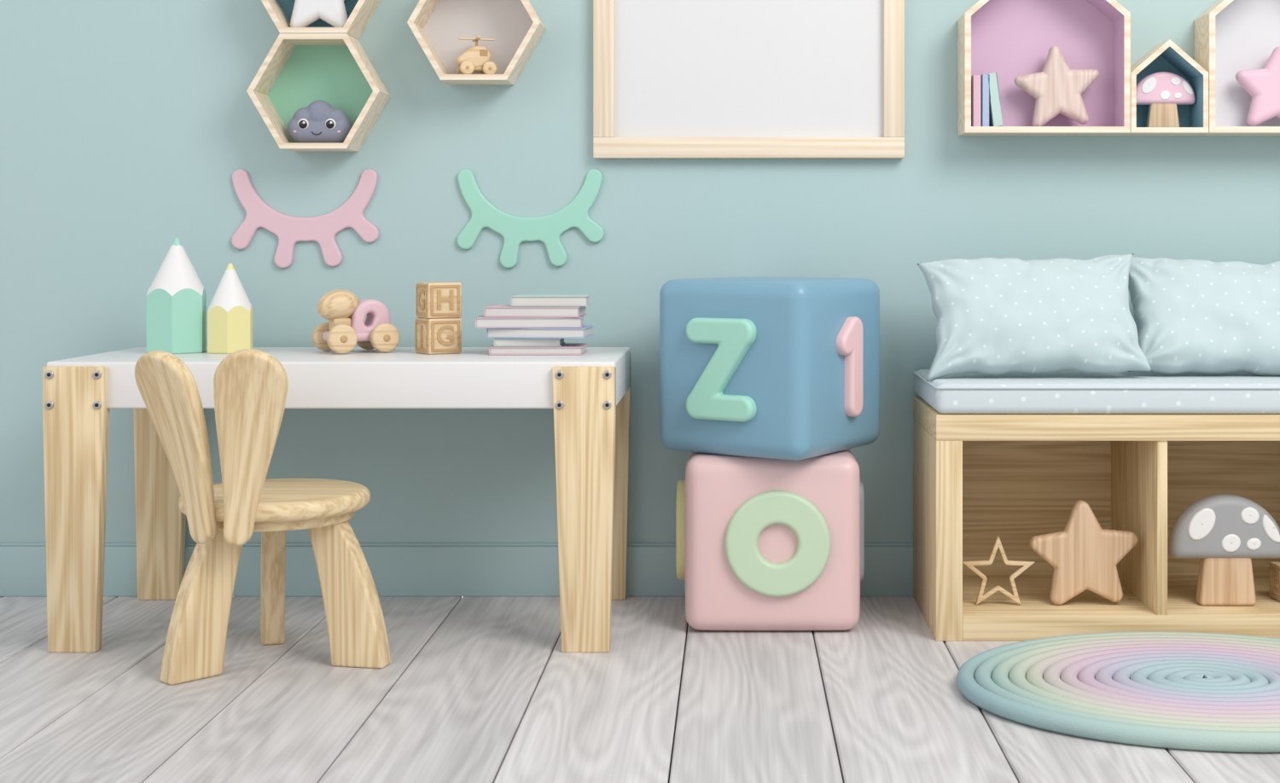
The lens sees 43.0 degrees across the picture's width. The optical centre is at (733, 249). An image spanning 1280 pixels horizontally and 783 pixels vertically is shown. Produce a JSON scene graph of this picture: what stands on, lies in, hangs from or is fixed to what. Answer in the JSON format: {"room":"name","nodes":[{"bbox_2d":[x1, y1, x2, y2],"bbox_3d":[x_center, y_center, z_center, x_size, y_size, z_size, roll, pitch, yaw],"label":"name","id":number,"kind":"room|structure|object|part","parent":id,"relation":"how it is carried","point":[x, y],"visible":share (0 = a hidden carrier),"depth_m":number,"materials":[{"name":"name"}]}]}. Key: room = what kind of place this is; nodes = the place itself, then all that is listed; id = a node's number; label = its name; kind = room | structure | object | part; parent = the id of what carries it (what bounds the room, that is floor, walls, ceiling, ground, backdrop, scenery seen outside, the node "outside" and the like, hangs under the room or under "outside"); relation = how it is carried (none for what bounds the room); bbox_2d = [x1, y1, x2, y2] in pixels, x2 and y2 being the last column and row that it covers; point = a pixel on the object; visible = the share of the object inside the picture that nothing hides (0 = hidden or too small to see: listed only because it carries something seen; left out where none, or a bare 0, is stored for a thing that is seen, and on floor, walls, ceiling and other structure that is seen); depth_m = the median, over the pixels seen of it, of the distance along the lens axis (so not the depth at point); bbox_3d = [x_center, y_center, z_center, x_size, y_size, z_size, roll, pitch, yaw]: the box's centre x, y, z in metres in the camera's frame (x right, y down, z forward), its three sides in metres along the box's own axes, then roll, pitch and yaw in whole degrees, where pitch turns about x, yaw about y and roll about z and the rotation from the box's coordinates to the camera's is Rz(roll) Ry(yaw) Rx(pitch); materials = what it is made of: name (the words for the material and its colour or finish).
{"room":"children's room","nodes":[
{"label":"children's room","id":0,"kind":"room"},
{"bbox_2d":[0,0,1279,543],"bbox_3d":[0.500,-0.538,3.850,10.000,2.700,0.100,0,0,0],"label":"wall","id":1,"kind":"structure","parent":0,"point":[126,126],"depth_m":3.80,"materials":[{"name":"paint"}]},
{"bbox_2d":[231,168,378,268],"bbox_3d":[-1.003,-0.071,3.793,0.344,0.232,0.012,0,0,0],"label":"wall decor","id":2,"kind":"object","parent":1,"relation":"attached to","point":[322,229],"visible":1,"depth_m":3.79,"materials":[{"name":"pink paint"}]},
{"bbox_2d":[246,33,390,151],"bbox_3d":[-0.955,-0.359,3.740,0.302,0.262,0.119,0,0,0],"label":"shelf","id":3,"kind":"object","parent":1,"relation":"attached to","point":[299,70],"visible":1,"depth_m":3.79,"materials":[{"name":"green wood"}]},
{"bbox_2d":[287,99,351,142],"bbox_3d":[-0.955,-0.293,3.737,0.146,0.100,0.063,0,0,0],"label":"plush","id":4,"kind":"object","parent":3,"relation":"in","point":[317,122],"visible":0.96,"depth_m":3.71,"materials":[{"name":"grey fabric"}]},
{"bbox_3d":[-0.955,-0.359,3.792,0.272,0.235,0.001,0,0,0],"label":"panel","id":5,"kind":"part","parent":3,"relation":"part of","materials":[{"name":"green paint"}]},
{"bbox_2d":[261,0,381,40],"bbox_3d":[-0.955,-0.622,3.740,0.302,0.262,0.119,0,0,0],"label":"shelf","id":6,"kind":"object","parent":1,"relation":"attached to","point":[359,13],"visible":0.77,"depth_m":3.72,"materials":[{"name":"brown wood"}]},
{"bbox_3d":[-0.955,-0.622,3.792,0.272,0.235,0.001,0,0,0],"label":"panel","id":7,"kind":"part","parent":6,"relation":"part of","materials":[{"name":"wood"}]},
{"bbox_2d":[290,0,347,27],"bbox_3d":[-0.957,-0.601,3.745,0.201,0.193,0.040,0,0,0],"label":"star","id":8,"kind":"object","parent":6,"relation":"in","point":[305,12],"visible":0.91,"depth_m":3.73,"materials":[{"name":"white fabric"}]},
{"bbox_2d":[0,546,913,596],"bbox_3d":[0.500,0.753,3.793,10.000,0.117,0.014,0,0,0],"label":"board","id":9,"kind":"object","parent":1,"relation":"attached to","point":[396,571],"visible":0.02,"depth_m":3.79,"materials":[{"name":"paint"}]},
{"bbox_2d":[0,543,913,546],"bbox_3d":[0.500,0.692,3.795,10.000,0.006,0.008,0,0,0],"label":"bead","id":10,"kind":"object","parent":9,"relation":"on","point":[1,544],"visible":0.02,"depth_m":3.79,"materials":[{"name":"paint"}]},
{"bbox_2d":[407,0,546,85],"bbox_3d":[-0.591,-0.515,3.740,0.302,0.262,0.119,0,0,0],"label":"shelf","id":11,"kind":"object","parent":1,"relation":"attached to","point":[516,28],"visible":1,"depth_m":3.79,"materials":[{"name":"brown wood"}]},
{"bbox_2d":[455,36,496,74],"bbox_3d":[-0.595,-0.443,3.739,0.089,0.088,0.070,0,0,-18],"label":"helicopter","id":12,"kind":"object","parent":11,"relation":"in","point":[477,58],"visible":0.94,"depth_m":3.72,"materials":[{"name":"brown wood"}]},
{"bbox_3d":[-0.593,-0.484,3.740,0.084,0.004,0.010,0,0,-18],"label":"rotor blade","id":13,"kind":"part","parent":12,"relation":"part of","materials":[{"name":"brown wood"}]},
{"bbox_3d":[-0.591,-0.515,3.792,0.272,0.235,0.001,0,0,0],"label":"panel","id":14,"kind":"part","parent":11,"relation":"part of","materials":[{"name":"white paint"}]},
{"bbox_2d":[456,168,604,268],"bbox_3d":[-0.476,-0.071,3.793,0.344,0.232,0.012,0,0,0],"label":"wall decor","id":15,"kind":"object","parent":1,"relation":"attached to","point":[548,229],"visible":1,"depth_m":3.79,"materials":[{"name":"green paint"}]},
{"bbox_2d":[593,0,904,158],"bbox_3d":[0.035,-0.722,3.783,0.724,1.020,0.030,0,0,0],"label":"picture frame","id":16,"kind":"object","parent":1,"relation":"attached to","point":[672,78],"visible":1,"depth_m":3.79,"materials":[{"name":"brown wood"}]},
{"bbox_3d":[0.035,-0.236,3.783,0.724,0.048,0.030,0,0,0],"label":"rail","id":17,"kind":"part","parent":16,"relation":"part of","materials":[{"name":"brown wood"}]},
{"bbox_2d":[957,0,1130,136],"bbox_3d":[0.712,-0.479,3.740,0.376,0.430,0.119,0,0,0],"label":"shelf","id":18,"kind":"object","parent":1,"relation":"attached to","point":[1010,39],"visible":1,"depth_m":3.79,"materials":[{"name":"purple wood"}]},
{"bbox_2d":[971,72,1003,126],"bbox_3d":[0.579,-0.341,3.737,0.070,0.124,0.080,0,0,0],"label":"books","id":19,"kind":"object","parent":18,"relation":"in","point":[986,105],"visible":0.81,"depth_m":3.70,"materials":[{"name":"paper"}]},
{"bbox_2d":[1014,45,1099,126],"bbox_3d":[0.746,-0.374,3.745,0.194,0.191,0.040,0,0,0],"label":"star","id":20,"kind":"object","parent":18,"relation":"in","point":[1058,89],"visible":0.97,"depth_m":3.73,"materials":[{"name":"brown wood"}]},
{"bbox_2d":[1118,39,1208,136],"bbox_3d":[0.990,-0.370,3.740,0.176,0.212,0.119,0,0,0],"label":"shelf","id":21,"kind":"object","parent":1,"relation":"attached to","point":[1167,56],"visible":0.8,"depth_m":3.71,"materials":[{"name":"brown wood"}]},
{"bbox_3d":[0.990,-0.369,3.792,0.152,0.184,0.001,0,0,0],"label":"panel","id":22,"kind":"part","parent":21,"relation":"part of","materials":[{"name":"teal paint"}]},
{"bbox_2d":[1136,71,1195,127],"bbox_3d":[0.990,-0.343,3.739,0.146,0.131,0.034,0,0,0],"label":"mushroom","id":23,"kind":"object","parent":21,"relation":"in","point":[1162,91],"visible":0.96,"depth_m":3.72,"materials":[{"name":"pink wood"}]},
{"bbox_2d":[1141,76,1156,93],"bbox_3d":[0.953,-0.376,3.724,0.035,0.038,0.005,0,0,0],"label":"spot","id":24,"kind":"object","parent":23,"relation":"attached to","point":[1149,84],"depth_m":3.72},
{"bbox_3d":[0.990,-0.313,3.740,0.072,0.071,0.022,0,0,0],"label":"stem","id":25,"kind":"part","parent":23,"relation":"part of","materials":[{"name":"brown wood"}]},
{"bbox_2d":[1159,90,1170,99],"bbox_3d":[0.991,-0.353,3.724,0.025,0.022,0.005,0,0,0],"label":"spot","id":26,"kind":"object","parent":23,"relation":"attached to","point":[1164,95],"depth_m":3.72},
{"bbox_2d":[1170,76,1181,85],"bbox_3d":[1.015,-0.386,3.724,0.024,0.020,0.005,0,0,0],"label":"spot","id":27,"kind":"object","parent":23,"relation":"on","point":[1174,80],"depth_m":3.72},
{"bbox_2d":[1174,93,1181,98],"bbox_3d":[1.020,-0.352,3.724,0.019,0.015,0.005,0,0,0],"label":"spot","id":28,"kind":"object","parent":23,"relation":"attached to","point":[1177,96],"depth_m":3.72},
{"bbox_2d":[1182,81,1192,94],"bbox_3d":[1.043,-0.370,3.724,0.025,0.033,0.005,0,0,0],"label":"spot","id":29,"kind":"object","parent":23,"relation":"attached to","point":[1187,89],"depth_m":3.72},
{"bbox_2d":[1194,0,1279,136],"bbox_3d":[1.267,-0.479,3.740,0.376,0.430,0.119,0,0,0],"label":"shelf","id":30,"kind":"object","parent":1,"relation":"attached to","point":[1231,37],"visible":0.62,"depth_m":3.79,"materials":[{"name":"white wood"}]},
{"bbox_2d":[1235,46,1279,126],"bbox_3d":[1.257,-0.374,3.745,0.195,0.190,0.045,0,0,0],"label":"star","id":31,"kind":"object","parent":30,"relation":"in","point":[1263,85],"visible":1,"depth_m":3.72,"materials":[{"name":"pink fabric"}]},
{"bbox_2d":[0,596,1279,782],"bbox_3d":[0.513,0.822,1.300,10.026,0.020,5.000,0,0,0],"label":"floor","id":32,"kind":"structure","parent":0,"point":[473,689],"depth_m":2.88,"materials":[{"name":"grey wood"}]},
{"bbox_2d":[134,349,390,685],"bbox_3d":[-0.909,0.497,3.139,0.413,0.631,0.477,0,0,28],"label":"chair","id":33,"kind":"object","parent":32,"relation":"on","point":[251,386],"visible":1,"depth_m":3.04,"materials":[{"name":"brown wood"}]},
{"bbox_3d":[-1.022,0.367,3.007,0.132,0.377,0.050,-4,12,30],"label":"ear backrest","id":34,"kind":"part","parent":33,"relation":"part of","materials":[{"name":"brown wood"}]},
{"bbox_3d":[-1.007,0.669,3.085,0.046,0.285,0.162,0,0,42],"label":"leg","id":35,"kind":"part","parent":33,"relation":"part of","materials":[{"name":"brown wood"}]},
{"bbox_3d":[-0.898,0.365,2.983,0.132,0.377,0.050,7,10,-7],"label":"ear backrest","id":36,"kind":"part","parent":33,"relation":"part of","materials":[{"name":"brown wood"}]},
{"bbox_3d":[-0.952,0.669,3.347,0.046,0.285,0.162,0,0,-18],"label":"leg","id":37,"kind":"part","parent":33,"relation":"part of","materials":[{"name":"brown wood"}]},
{"bbox_3d":[-0.904,0.494,3.200,0.364,0.036,0.364,0,0,0],"label":"seat","id":38,"kind":"part","parent":33,"relation":"part of","materials":[{"name":"brown wood"}]},
{"bbox_3d":[-0.753,0.669,3.168,0.162,0.285,0.046,0,0,12],"label":"leg","id":39,"kind":"part","parent":33,"relation":"part of","materials":[{"name":"brown wood"}]},
{"bbox_2d":[42,347,630,652],"bbox_3d":[-0.815,0.520,3.519,1.150,0.584,0.528,0,0,0],"label":"table","id":40,"kind":"object","parent":32,"relation":"on","point":[589,393],"visible":0.98,"depth_m":3.27,"materials":[{"name":"white paint"}]},
{"bbox_3d":[-1.327,0.524,3.276,0.125,0.575,0.035,0,0,0],"label":"leg","id":41,"kind":"part","parent":40,"relation":"part of","materials":[{"name":"brown wood"}]},
{"bbox_3d":[-1.327,0.524,3.765,0.125,0.575,0.035,0,0,0],"label":"leg","id":42,"kind":"part","parent":40,"relation":"part of","materials":[{"name":"brown wood"}]},
{"bbox_2d":[146,238,206,354],"bbox_3d":[-1.230,0.102,3.580,0.126,0.252,0.132,0,0,0],"label":"ornament","id":43,"kind":"object","parent":40,"relation":"on","point":[177,296],"visible":0.98,"depth_m":3.54,"materials":[{"name":"green paint"}]},
{"bbox_2d":[207,263,252,354],"bbox_3d":[-1.110,0.130,3.575,0.098,0.196,0.102,0,0,0],"label":"ornament","id":44,"kind":"object","parent":40,"relation":"on","point":[229,312],"visible":0.94,"depth_m":3.54,"materials":[{"name":"yellow paint"}]},
{"bbox_2d":[312,289,400,354],"bbox_3d":[-0.837,0.158,3.582,0.166,0.138,0.138,0,0,-31],"label":"toy car","id":45,"kind":"object","parent":40,"relation":"on","point":[346,328],"visible":1,"depth_m":3.55,"materials":[{"name":"brown wood"}]},
{"bbox_2d":[414,317,461,354],"bbox_3d":[-0.647,0.189,3.550,0.081,0.077,0.081,0,0,-34],"label":"block","id":46,"kind":"object","parent":40,"relation":"on","point":[432,335],"visible":1,"depth_m":3.52,"materials":[{"name":"brown wood"}]},
{"bbox_2d":[415,282,461,318],"bbox_3d":[-0.646,0.112,3.550,0.081,0.077,0.081,0,0,-31],"label":"block","id":47,"kind":"object","parent":46,"relation":"on","point":[433,299],"visible":1,"depth_m":3.52,"materials":[{"name":"brown wood"}]},
{"bbox_2d":[475,294,593,354],"bbox_3d":[-0.437,0.164,3.550,0.249,0.126,0.162,0,0,0],"label":"book stack","id":48,"kind":"object","parent":40,"relation":"on","point":[532,324],"visible":1,"depth_m":3.48,"materials":[{"name":"white paper"}]},
{"bbox_3d":[-0.303,0.524,3.276,0.125,0.575,0.035,0,0,0],"label":"leg","id":49,"kind":"part","parent":40,"relation":"part of","materials":[{"name":"brown wood"}]},
{"bbox_3d":[-0.303,0.524,3.765,0.125,0.575,0.035,0,0,0],"label":"leg","id":50,"kind":"part","parent":40,"relation":"part of","materials":[{"name":"brown wood"}]},
{"bbox_2d":[675,449,864,630],"bbox_3d":[0.080,0.624,3.585,0.412,0.376,0.396,0,0,0],"label":"cube","id":51,"kind":"object","parent":32,"relation":"on","point":[762,544],"visible":0.97,"depth_m":3.41,"materials":[{"name":"pink plastic"}]},
{"bbox_2d":[659,277,879,460],"bbox_3d":[0.085,0.251,3.545,0.396,0.376,0.398,0,0,32],"label":"cube","id":52,"kind":"object","parent":51,"relation":"on","point":[771,368],"visible":1,"depth_m":3.40,"materials":[{"name":"blue plastic"}]},
{"bbox_2d":[913,396,1279,641],"bbox_3d":[1.101,0.578,3.570,1.364,0.468,0.429,0,0,0],"label":"storage bench","id":53,"kind":"object","parent":32,"relation":"on","point":[978,479],"visible":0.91,"depth_m":3.53,"materials":[{"name":"brown wood"}]},
{"bbox_2d":[962,535,1034,605],"bbox_3d":[0.563,0.684,3.455,0.155,0.148,0.012,0,0,0],"label":"star","id":54,"kind":"object","parent":53,"relation":"in","point":[997,544],"depth_m":3.45,"materials":[{"name":"beige wood"}]},
{"bbox_2d":[1029,500,1137,605],"bbox_3d":[0.746,0.648,3.460,0.228,0.221,0.035,0,0,0],"label":"star","id":55,"kind":"object","parent":53,"relation":"on","point":[1083,556],"visible":1,"depth_m":3.44,"materials":[{"name":"brown wood"}]},
{"bbox_2d":[913,369,1279,413],"bbox_3d":[1.101,0.311,3.569,1.370,0.064,0.436,0,0,0],"label":"bench cushion","id":56,"kind":"object","parent":53,"relation":"on","point":[1064,392],"visible":1,"depth_m":3.36,"materials":[{"name":"fabric"}]},
{"bbox_2d":[917,254,1151,381],"bbox_3d":[0.654,0.147,3.549,0.494,0.273,0.207,0,0,0],"label":"throw pillow","id":57,"kind":"object","parent":56,"relation":"on","point":[995,317],"visible":1,"depth_m":3.49,"materials":[{"name":"fabric"}]},
{"bbox_2d":[1128,257,1279,376],"bbox_3d":[1.101,0.151,3.599,0.482,0.265,0.196,0,0,0],"label":"throw pillow","id":58,"kind":"object","parent":56,"relation":"on","point":[1190,316],"visible":0.96,"depth_m":3.54,"materials":[{"name":"fabric"}]},
{"bbox_3d":[1.101,0.578,3.777,1.254,0.362,0.010,0,0,0],"label":"panel","id":59,"kind":"part","parent":53,"relation":"part of","materials":[{"name":"brown wood"}]},
{"bbox_2d":[1168,494,1279,605],"bbox_3d":[1.050,0.641,3.458,0.242,0.234,0.061,0,0,0],"label":"mushroom","id":60,"kind":"object","parent":53,"relation":"on","point":[1225,532],"visible":1,"depth_m":3.43,"materials":[{"name":"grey wood"}]},
{"bbox_2d":[1187,508,1215,541],"bbox_3d":[0.990,0.583,3.432,0.058,0.068,0.009,0,0,0],"label":"spot","id":61,"kind":"object","parent":60,"relation":"attached to","point":[1201,521],"depth_m":3.43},
{"bbox_3d":[1.050,0.696,3.460,0.120,0.126,0.040,0,0,0],"label":"stem","id":62,"kind":"part","parent":60,"relation":"part of","materials":[{"name":"brown wood"}]},
{"bbox_2d":[1221,534,1240,552],"bbox_3d":[1.052,0.623,3.432,0.041,0.039,0.009,0,0,0],"label":"spot","id":63,"kind":"object","parent":60,"relation":"attached to","point":[1230,543],"depth_m":3.43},
{"bbox_2d":[1240,507,1259,524],"bbox_3d":[1.092,0.565,3.432,0.040,0.036,0.009,0,0,0],"label":"spot","id":64,"kind":"object","parent":60,"relation":"on","point":[1248,515],"depth_m":3.43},
{"bbox_2d":[1246,538,1261,550],"bbox_3d":[1.100,0.625,3.432,0.032,0.026,0.009,0,0,0],"label":"spot","id":65,"kind":"object","parent":60,"relation":"attached to","point":[1252,544],"depth_m":3.43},
{"bbox_2d":[1262,514,1279,542],"bbox_3d":[1.139,0.592,3.432,0.041,0.060,0.009,0,0,0],"label":"spot","id":66,"kind":"object","parent":60,"relation":"attached to","point":[1271,531],"depth_m":3.43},
{"bbox_2d":[1269,562,1279,601],"bbox_3d":[1.210,0.720,3.500,0.082,0.077,0.082,0,0,-8],"label":"block","id":67,"kind":"object","parent":53,"relation":"on","point":[1274,567],"visible":1,"depth_m":3.50,"materials":[{"name":"brown wood"}]},
{"bbox_2d":[956,631,1279,753],"bbox_3d":[0.850,0.795,2.956,0.883,0.032,0.717,0,0,0],"label":"rug","id":68,"kind":"object","parent":32,"relation":"on","point":[1191,691],"visible":1,"depth_m":2.89,"materials":[{"name":"multicoloured fabric"}]}
]}

